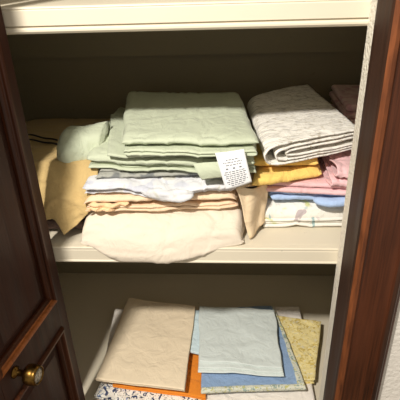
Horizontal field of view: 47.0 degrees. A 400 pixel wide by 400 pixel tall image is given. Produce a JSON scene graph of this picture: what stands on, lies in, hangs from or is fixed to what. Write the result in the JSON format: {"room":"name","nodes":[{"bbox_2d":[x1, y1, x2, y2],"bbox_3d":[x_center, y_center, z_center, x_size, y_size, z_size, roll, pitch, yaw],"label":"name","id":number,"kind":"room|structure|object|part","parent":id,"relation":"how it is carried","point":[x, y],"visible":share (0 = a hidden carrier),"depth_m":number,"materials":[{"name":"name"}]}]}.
{"room":"linen closet","nodes":[
{"label":"linen closet","id":0,"kind":"room"},
{"bbox_2d":[12,51,363,275],"bbox_3d":[-0.010,-0.209,1.369,1.140,2.400,0.030,0,28,4],"label":"wall","id":1,"kind":"structure","parent":0,"point":[69,87],"depth_m":1.29,"materials":[{"name":"paint"}]},
{"bbox_2d":[0,0,370,34],"bbox_3d":[-0.038,-0.406,0.942,1.080,0.040,0.542,0,28,4],"label":"shelf","id":2,"kind":"object","parent":1,"relation":"attached to","point":[19,16],"visible":1,"depth_m":0.70,"materials":[{"name":"beige paint"}]},
{"bbox_2d":[7,26,367,58],"bbox_3d":[-0.021,-0.461,1.209,1.080,0.150,0.018,0,28,4],"label":"trim","id":3,"kind":"structure","parent":1,"relation":"attached to","point":[343,38],"depth_m":1.22,"materials":[{"name":"paint"}]},
{"bbox_2d":[49,186,340,263],"bbox_3d":[-0.025,-0.016,1.148,1.080,0.036,0.541,0,28,4],"label":"shelf","id":4,"kind":"object","parent":1,"relation":"attached to","point":[295,244],"visible":0.15,"depth_m":0.91,"materials":[{"name":"beige paint"}]},
{"bbox_2d":[47,215,86,228],"bbox_3d":[-0.360,0.011,0.973,0.251,0.101,0.058,0,28,4],"label":"folded cloth","id":5,"kind":"object","parent":4,"relation":"on","point":[52,224],"visible":0.09,"depth_m":0.96,"materials":[{"name":"brown fabric"}]},
{"bbox_2d":[26,118,109,234],"bbox_3d":[-0.339,-0.104,1.114,0.304,0.151,0.493,0,28,4],"label":"sheet","id":6,"kind":"object","parent":4,"relation":"on","point":[61,184],"visible":0.52,"depth_m":0.92,"materials":[{"name":"yellow fabric"}]},
{"bbox_2d":[56,121,109,162],"bbox_3d":[-0.245,-0.112,0.970,0.099,0.093,0.129,0,28,4],"label":"rolled pillowcase","id":7,"kind":"object","parent":6,"relation":"on","point":[75,143],"visible":0.69,"depth_m":0.93,"materials":[{"name":"green fabric"}]},
{"bbox_2d":[80,187,246,263],"bbox_3d":[-0.056,0.000,1.048,0.352,0.097,0.378,0,28,4],"label":"sheet","id":8,"kind":"object","parent":4,"relation":"on","point":[175,235],"visible":0.59,"depth_m":0.90,"materials":[{"name":"beige fabric"}]},
{"bbox_2d":[84,189,238,211],"bbox_3d":[-0.050,-0.066,1.034,0.344,0.043,0.346,0,28,4],"label":"sheet","id":9,"kind":"object","parent":8,"relation":"on","point":[114,201],"visible":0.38,"depth_m":0.90,"materials":[{"name":"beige fabric"}]},
{"bbox_2d":[83,168,235,202],"bbox_3d":[-0.049,-0.090,1.017,0.337,0.041,0.356,0,28,4],"label":"sheet","id":10,"kind":"object","parent":9,"relation":"on","point":[177,188],"visible":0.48,"depth_m":0.88,"materials":[{"name":"white fabric"}]},
{"bbox_2d":[95,168,197,178],"bbox_3d":[-0.074,-0.120,1.022,0.245,0.017,0.320,0,28,4],"label":"folded pillowcase","id":11,"kind":"object","parent":10,"relation":"on","point":[104,172],"visible":0.16,"depth_m":0.89,"materials":[{"name":"grey fabric"}]},
{"bbox_2d":[87,91,258,189],"bbox_3d":[-0.053,-0.144,0.985,0.343,0.097,0.379,0,28,4],"label":"sheet","id":12,"kind":"object","parent":10,"relation":"on","point":[209,135],"visible":1,"depth_m":0.88,"materials":[{"name":"green fabric"}]},
{"bbox_2d":[236,173,267,238],"bbox_3d":[0.102,-0.017,0.971,0.076,0.118,0.199,0,28,4],"label":"pillowcase","id":13,"kind":"object","parent":4,"relation":"on","point":[253,201],"visible":0.74,"depth_m":0.90,"materials":[{"name":"beige fabric"}]},
{"bbox_2d":[263,192,343,226],"bbox_3d":[0.234,-0.039,1.073,0.196,0.058,0.321,0,28,4],"label":"sheet","id":14,"kind":"object","parent":4,"relation":"on","point":[278,213],"visible":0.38,"depth_m":0.94,"materials":[{"name":"white fabric"}]},
{"bbox_2d":[269,192,344,206],"bbox_3d":[0.240,-0.067,1.042,0.185,0.024,0.322,0,28,4],"label":"sheet","id":15,"kind":"object","parent":14,"relation":"on","point":[324,200],"visible":0.22,"depth_m":0.92,"materials":[{"name":"blue fabric"}]},
{"bbox_2d":[266,150,350,195],"bbox_3d":[0.232,-0.105,1.020,0.204,0.070,0.325,0,28,4],"label":"sheet","id":16,"kind":"object","parent":15,"relation":"on","point":[334,168],"visible":0.34,"depth_m":0.91,"materials":[{"name":"pink fabric"}]},
{"bbox_2d":[252,143,321,185],"bbox_3d":[0.181,-0.112,1.008,0.147,0.049,0.319,0,28,4],"label":"sheet","id":17,"kind":"object","parent":16,"relation":"on","point":[266,174],"visible":0.41,"depth_m":0.90,"materials":[{"name":"yellow fabric"}]},
{"bbox_2d":[247,84,354,164],"bbox_3d":[0.196,-0.176,1.012,0.195,0.062,0.351,-5,28,-5],"label":"folded blanket","id":18,"kind":"object","parent":17,"relation":"on","point":[292,124],"visible":1,"depth_m":0.92,"materials":[{"name":"grey fabric"}]},
{"bbox_2d":[329,85,359,123],"bbox_3d":[0.423,-0.178,1.179,0.168,0.194,0.212,0,28,4],"label":"folded blanket","id":19,"kind":"object","parent":4,"relation":"on","point":[344,98],"visible":0.12,"depth_m":1.13,"materials":[{"name":"fabric"}]},
{"bbox_2d":[58,273,334,399],"bbox_3d":[-0.010,0.399,1.367,1.080,0.034,0.541,0,28,4],"label":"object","id":20,"kind":"object","parent":1,"relation":"attached to","point":[91,300],"visible":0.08,"depth_m":1.49,"materials":[{"name":"beige paint"}]},
{"bbox_2d":[206,384,314,399],"bbox_3d":[0.149,0.455,1.186,0.273,0.023,0.221,0,28,4],"label":"sheet","id":21,"kind":"object","parent":20,"relation":"on","point":[308,394],"visible":0.19,"depth_m":1.12,"materials":[{"name":"white fabric"}]},
{"bbox_2d":[201,306,305,393],"bbox_3d":[0.126,0.389,1.239,0.254,0.016,0.299,-2,28,0],"label":"folded cloth","id":22,"kind":"object","parent":21,"relation":"on","point":[292,379],"visible":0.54,"depth_m":1.13,"materials":[{"name":"blue fabric"}]},
{"bbox_2d":[190,310,198,354],"bbox_3d":[0.089,0.375,1.245,0.225,0.011,0.220,0,28,4],"label":"folded pillowcase","id":23,"kind":"object","parent":22,"relation":"on","point":[195,336],"visible":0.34,"depth_m":1.25,"materials":[{"name":"blue fabric"}]},
{"bbox_2d":[198,306,283,376],"bbox_3d":[0.101,0.369,1.231,0.221,0.017,0.246,0,28,4],"label":"folded pillowcase","id":24,"kind":"object","parent":23,"relation":"on","point":[231,339],"visible":1,"depth_m":1.21,"materials":[{"name":"blue fabric"}]},
{"bbox_2d":[277,315,320,383],"bbox_3d":[0.260,0.403,1.236,0.144,0.024,0.246,2,28,8],"label":"folded pillowcase","id":25,"kind":"object","parent":21,"relation":"on","point":[303,335],"visible":0.6,"depth_m":1.25,"materials":[{"name":"yellow fabric"}]},
{"bbox_2d":[274,306,301,318],"bbox_3d":[0.258,0.351,1.364,0.080,0.035,0.074,0,28,4],"label":"folded cloth","id":26,"kind":"object","parent":20,"relation":"on","point":[287,311],"visible":0.48,"depth_m":1.36,"materials":[{"name":"white fabric"}]},
{"bbox_3d":[-0.120,0.461,1.206,0.265,0.009,0.257,0,28,4],"label":"folded pillowcase","id":27,"kind":"object","parent":20,"relation":"on","visible":0},
{"bbox_2d":[94,382,199,399],"bbox_3d":[-0.121,0.452,1.198,0.275,0.017,0.265,0,28,4],"label":"folded pillowcase","id":28,"kind":"object","parent":27,"relation":"on","point":[105,391],"visible":0.19,"depth_m":1.13,"materials":[{"name":"fabric"}]},
{"bbox_2d":[113,348,205,399],"bbox_3d":[-0.094,0.404,1.257,0.236,0.014,0.323,0,28,4],"label":"folded pillowcase","id":29,"kind":"object","parent":28,"relation":"on","point":[193,381],"visible":0.13,"depth_m":1.14,"materials":[{"name":"orange fabric"}]},
{"bbox_2d":[106,309,122,351],"bbox_3d":[-0.176,0.385,1.264,0.170,0.021,0.237,0,28,4],"label":"folded pillowcase","id":30,"kind":"object","parent":29,"relation":"on","point":[117,312],"visible":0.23,"depth_m":1.32,"materials":[{"name":"white fabric"}]},
{"bbox_2d":[96,298,195,391],"bbox_3d":[-0.134,0.376,1.246,0.227,0.016,0.330,0,28,4],"label":"folded pillowcase","id":31,"kind":"object","parent":29,"relation":"on","point":[150,344],"visible":1,"depth_m":1.21,"materials":[{"name":"beige fabric"}]},
{"bbox_2d":[319,0,377,399],"bbox_3d":[0.858,0.057,0.806,1.193,2.400,0.032,0,28,4],"label":"wall","id":32,"kind":"structure","parent":0,"point":[373,5],"depth_m":0.79,"materials":[{"name":"paint"}]},
{"bbox_2d":[323,0,399,399],"bbox_3d":[0.304,0.083,0.793,0.089,2.400,0.076,0,28,4],"label":"trim","id":33,"kind":"structure","parent":32,"relation":"attached to","point":[368,295],"depth_m":0.76,"materials":[{"name":"brown wood"}]},
{"bbox_2d":[378,299,399,399],"bbox_3d":[0.902,0.077,0.765,1.100,2.400,0.052,0,28,4],"label":"wall","id":34,"kind":"structure","parent":0,"point":[390,383],"depth_m":0.91,"materials":[{"name":"paint"}]},
{"bbox_3d":[-0.843,0.058,0.917,0.998,2.400,0.032,0,28,4],"label":"wall","id":35,"kind":"structure","parent":0,"visible":0},
{"bbox_2d":[0,6,84,399],"bbox_3d":[-0.303,0.201,0.824,0.071,2.100,0.272,4,28,11],"label":"door","id":36,"kind":"structure","parent":35,"relation":"in","point":[38,361],"depth_m":0.81,"materials":[{"name":"brown wood"}]},
{"bbox_3d":[-0.341,-0.212,0.606,0.017,1.043,0.200,4,28,11],"label":"panel","id":37,"kind":"part","parent":36,"relation":"part of","materials":[{"name":"brown wood"}]},
{"bbox_3d":[-0.301,0.304,0.800,0.050,0.037,0.038,0,28,4],"label":"knob","id":38,"kind":"part","parent":36,"relation":"part of","materials":[{"name":"gold metal"}]},
{"bbox_3d":[-0.332,-0.212,0.604,0.018,1.049,0.206,4,28,11],"label":"moulding","id":39,"kind":"part","parent":36,"relation":"part of","materials":[{"name":"brown wood"}]},
{"bbox_3d":[-0.281,0.304,0.798,0.002,0.026,0.026,4,28,11],"label":"knob","id":40,"kind":"part","parent":36,"relation":"part of","materials":[{"name":"metal"}]},
{"bbox_3d":[-0.309,0.687,1.079,0.017,0.842,0.200,4,28,11],"label":"panel","id":41,"kind":"part","parent":36,"relation":"part of","materials":[{"name":"brown wood"}]},
{"bbox_3d":[-0.300,0.688,1.078,0.018,0.848,0.206,4,28,11],"label":"moulding","id":42,"kind":"part","parent":36,"relation":"part of","materials":[{"name":"brown wood"}]}
]}

